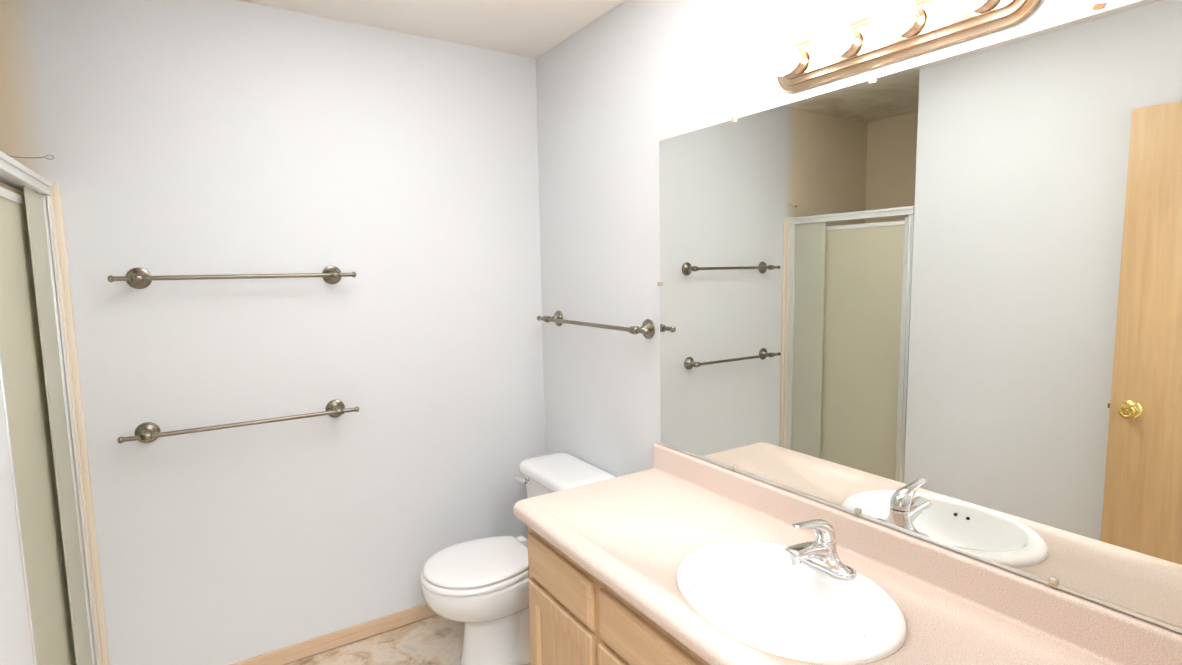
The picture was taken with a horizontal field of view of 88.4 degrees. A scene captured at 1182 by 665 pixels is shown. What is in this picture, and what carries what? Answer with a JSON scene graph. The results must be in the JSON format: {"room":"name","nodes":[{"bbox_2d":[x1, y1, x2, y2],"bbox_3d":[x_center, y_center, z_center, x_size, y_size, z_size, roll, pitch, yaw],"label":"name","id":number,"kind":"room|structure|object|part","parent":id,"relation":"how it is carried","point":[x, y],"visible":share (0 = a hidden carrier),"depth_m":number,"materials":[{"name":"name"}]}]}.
{"room":"bathroom","nodes":[
{"label":"bathroom","id":0,"kind":"room"},
{"bbox_2d":[0,391,32,664],"bbox_3d":[-0.801,0.242,0.496,0.120,2.454,1.780,-5,7,-32],"label":"wall","id":1,"kind":"structure","parent":0,"point":[15,646],"depth_m":1.25,"materials":[{"name":"white paint"}]},
{"bbox_2d":[0,0,544,664],"bbox_3d":[-1.321,0.069,2.234,2.760,2.454,0.120,-5,7,-32],"label":"wall","id":2,"kind":"structure","parent":0,"point":[183,137],"depth_m":2.26,"materials":[{"name":"paint"}]},
{"bbox_2d":[7,154,53,159],"bbox_3d":[-1.697,-0.532,1.837,0.120,0.015,0.013,-3,6,-16],"label":"wire hook","id":3,"kind":"object","parent":2,"relation":"attached to","point":[7,154],"visible":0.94,"depth_m":1.84,"materials":[{"name":"beige metal"}]},
{"bbox_2d":[107,266,355,288],"bbox_3d":[-1.229,-0.198,2.148,0.752,0.072,0.080,-5,7,-32],"label":"towel bar","id":4,"kind":"object","parent":2,"relation":"attached to","point":[137,278],"visible":1,"depth_m":2.07,"materials":[{"name":"silver metal"}]},
{"bbox_2d":[117,399,358,443],"bbox_3d":[-1.234,0.322,2.193,0.750,0.072,0.080,-5,7,-32],"label":"towel bar","id":5,"kind":"object","parent":2,"relation":"attached to","point":[147,432],"visible":1,"depth_m":2.12,"materials":[{"name":"silver metal"}]},
{"bbox_2d":[230,603,436,664],"bbox_3d":[-0.916,1.230,2.525,1.685,0.064,0.012,-5,7,-32],"label":"baseboard","id":6,"kind":"structure","parent":2,"relation":"attached to","point":[301,650],"depth_m":2.46,"materials":[{"name":"brown wood"}]},
{"bbox_2d":[284,614,530,664],"bbox_3d":[-0.603,1.440,1.286,2.760,0.100,2.700,-5,7,-32],"label":"floor","id":7,"kind":"structure","parent":0,"point":[436,639],"depth_m":2.44,"materials":[{"name":"tile"}]},
{"bbox_2d":[0,151,109,664],"bbox_3d":[-1.457,0.460,1.635,0.071,1.801,0.795,-5,7,-32],"label":"shower door","id":8,"kind":"structure","parent":7,"relation":"on","point":[40,386],"depth_m":1.72,"materials":[{"name":"white glass"}]},
{"bbox_3d":[-1.484,-0.350,1.535,0.017,0.024,0.665,-5,7,-32],"label":"panel rail","id":9,"kind":"part","parent":8,"relation":"part of","materials":[{"name":"white metal"}]},
{"bbox_3d":[-1.476,-0.408,1.540,0.056,0.042,0.792,-5,7,-32],"label":"header rail","id":10,"kind":"part","parent":8,"relation":"part of","materials":[{"name":"white metal"}]},
{"bbox_3d":[-1.472,0.428,1.617,0.005,1.552,0.674,-5,7,-32],"label":"sliding glass panel","id":11,"kind":"part","parent":8,"relation":"part of","materials":[{"name":"beige"}]},
{"bbox_3d":[-1.580,0.403,1.819,0.005,1.624,0.204,-5,7,-32],"label":"fixed glass panel","id":12,"kind":"part","parent":8,"relation":"part of","materials":[{"name":"white"}]},
{"bbox_2d":[420,452,615,664],"bbox_3d":[-0.299,0.917,2.397,0.728,0.702,0.458,-5,7,-32],"label":"toilet","id":13,"kind":"object","parent":7,"relation":"on","point":[481,584],"visible":0.67,"depth_m":2.30,"materials":[{"name":"white ceramic"}]},
{"bbox_3d":[-0.436,0.898,2.325,0.424,0.023,0.374,-5,7,-32],"label":"seat","id":14,"kind":"part","parent":13,"relation":"part of","materials":[{"name":"white plastic"}]},
{"bbox_3d":[-0.435,0.873,2.324,0.408,0.024,0.360,-5,7,-32],"label":"seat lid","id":15,"kind":"part","parent":13,"relation":"part of","materials":[{"name":"white plastic"}]},
{"bbox_3d":[-0.304,0.623,2.582,0.015,0.021,0.083,-6,8,-38],"label":"handle arm","id":16,"kind":"part","parent":13,"relation":"part of","materials":[{"name":"silver metal"}]},
{"bbox_3d":[-0.273,0.626,2.567,0.021,0.034,0.034,-5,7,-32],"label":"flush handle","id":17,"kind":"part","parent":13,"relation":"part of","materials":[{"name":"silver metal"}]},
{"bbox_3d":[-0.094,0.747,2.514,0.210,0.284,0.422,-5,7,-32],"label":"tank","id":18,"kind":"part","parent":13,"relation":"part of","materials":[{"name":"white ceramic"}]},
{"bbox_3d":[-0.100,0.579,2.495,0.241,0.057,0.458,-5,7,-32],"label":"tank lid","id":19,"kind":"part","parent":13,"relation":"part of","materials":[{"name":"white ceramic"}]},
{"bbox_2d":[527,526,709,664],"bbox_3d":[0.451,0.980,1.403,0.552,0.758,1.581,-5,7,-32],"label":"vanity cabinet","id":20,"kind":"object","parent":7,"relation":"on","point":[575,618],"visible":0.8,"depth_m":1.61,"materials":[{"name":"brown wood"}]},
{"bbox_3d":[-0.093,0.696,1.721,0.018,0.131,0.357,-5,7,-32],"label":"drawer","id":21,"kind":"part","parent":20,"relation":"part of","materials":[{"name":"brown wood"}]},
{"bbox_3d":[-0.088,0.991,1.752,0.018,0.431,0.357,-5,7,-32],"label":"door","id":22,"kind":"part","parent":20,"relation":"part of","materials":[{"name":"brown wood"}]},
{"bbox_3d":[0.120,1.021,1.431,0.018,0.431,0.341,-5,7,-32],"label":"door","id":23,"kind":"part","parent":20,"relation":"part of","materials":[{"name":"brown wood"}]},
{"bbox_3d":[0.209,0.740,1.255,0.018,0.131,0.688,-5,7,-32],"label":"drawer","id":24,"kind":"part","parent":20,"relation":"part of","materials":[{"name":"brown wood"}]},
{"bbox_2d":[513,443,1181,664],"bbox_3d":[0.430,0.545,1.361,0.579,0.133,1.601,-5,7,-32],"label":"countertop","id":25,"kind":"structure","parent":20,"relation":"on","point":[632,532],"depth_m":1.38,"materials":[{"name":"laminate"}]},
{"bbox_2d":[676,541,906,664],"bbox_3d":[0.418,0.634,1.335,0.423,0.160,0.505,-5,7,-32],"label":"sink","id":26,"kind":"object","parent":25,"relation":"in","point":[751,592],"visible":0.85,"depth_m":1.37,"materials":[{"name":"white ceramic"}]},
{"bbox_2d":[784,519,856,579],"bbox_3d":[0.505,0.485,1.390,0.147,0.124,0.158,-5,7,-32],"label":"sink faucet","id":27,"kind":"object","parent":26,"relation":"on","point":[821,553],"visible":1,"depth_m":1.38,"materials":[{"name":"silver metal"}]},
{"bbox_3d":[0.496,0.508,1.387,0.125,0.059,0.045,-5,7,-32],"label":"spout","id":28,"kind":"part","parent":27,"relation":"part of","materials":[{"name":"silver metal"}]},
{"bbox_3d":[0.508,0.453,1.389,0.133,0.059,0.049,-5,7,-32],"label":"lever","id":29,"kind":"part","parent":27,"relation":"part of","materials":[{"name":"silver metal"}]},
{"bbox_3d":[0.545,0.538,1.421,0.053,0.012,0.158,-5,7,-32],"label":"plate","id":30,"kind":"part","parent":27,"relation":"part of","materials":[{"name":"silver metal"}]},
{"bbox_2d":[238,0,625,57],"bbox_3d":[-0.251,-1.131,1.272,1.828,0.100,2.700,-5,7,-32],"label":"ceiling","id":31,"kind":"structure","parent":0,"point":[528,28],"depth_m":2.27,"materials":[{"name":"white paint"}]},
{"bbox_2d":[536,0,1181,633],"bbox_3d":[0.519,0.084,1.813,0.120,2.454,2.580,-5,7,-32],"label":"wall","id":32,"kind":"structure","parent":0,"point":[642,74],"depth_m":2.25,"materials":[{"name":"white paint"}]},
{"bbox_2d":[537,310,654,338],"bbox_3d":[-0.001,-0.035,2.425,0.080,0.072,0.797,-5,7,-32],"label":"towel bar","id":33,"kind":"object","parent":32,"relation":"attached to","point":[647,329],"visible":1,"depth_m":2.26,"materials":[{"name":"silver metal"}]},
{"bbox_2d":[762,0,1040,92],"bbox_3d":[0.608,-0.661,1.329,0.146,0.120,0.612,-5,7,-32],"label":"vanity light bar","id":34,"kind":"object","parent":32,"relation":"attached to","point":[894,30],"visible":1,"depth_m":1.33,"materials":[{"name":"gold metal"}]},
{"bbox_3d":[0.466,-0.676,1.495,0.087,0.084,0.084,-5,7,-32],"label":"globe bulb","id":35,"kind":"part","parent":34,"relation":"part of","materials":[{"name":"white glass"}]},
{"bbox_3d":[0.544,-0.664,1.374,0.087,0.084,0.084,-5,7,-32],"label":"globe bulb","id":36,"kind":"part","parent":34,"relation":"part of","materials":[{"name":"white glass"}]},
{"bbox_3d":[0.623,-0.653,1.252,0.087,0.084,0.084,-5,7,-32],"label":"globe bulb","id":37,"kind":"part","parent":34,"relation":"part of","materials":[{"name":"white glass"}]},
{"bbox_3d":[0.701,-0.642,1.131,0.087,0.084,0.084,-5,7,-32],"label":"globe bulb","id":38,"kind":"part","parent":34,"relation":"part of","materials":[{"name":"white glass"}]},
{"bbox_2d":[657,0,1181,632],"bbox_3d":[0.648,-0.070,1.466,0.014,1.053,1.532,-5,7,-32],"label":"wall mirror","id":39,"kind":"object","parent":32,"relation":"attached to","point":[939,302],"visible":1,"depth_m":1.26,"materials":[{"name":"clear glass"}]},
{"bbox_2d":[1093,3,1106,9],"bbox_3d":[0.880,-0.565,1.051,0.001,0.011,0.020,-5,7,-32],"label":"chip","id":40,"kind":"object","parent":32,"relation":"attached to","point":[1099,6],"visible":1,"depth_m":1.05,"materials":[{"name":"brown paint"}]}
]}

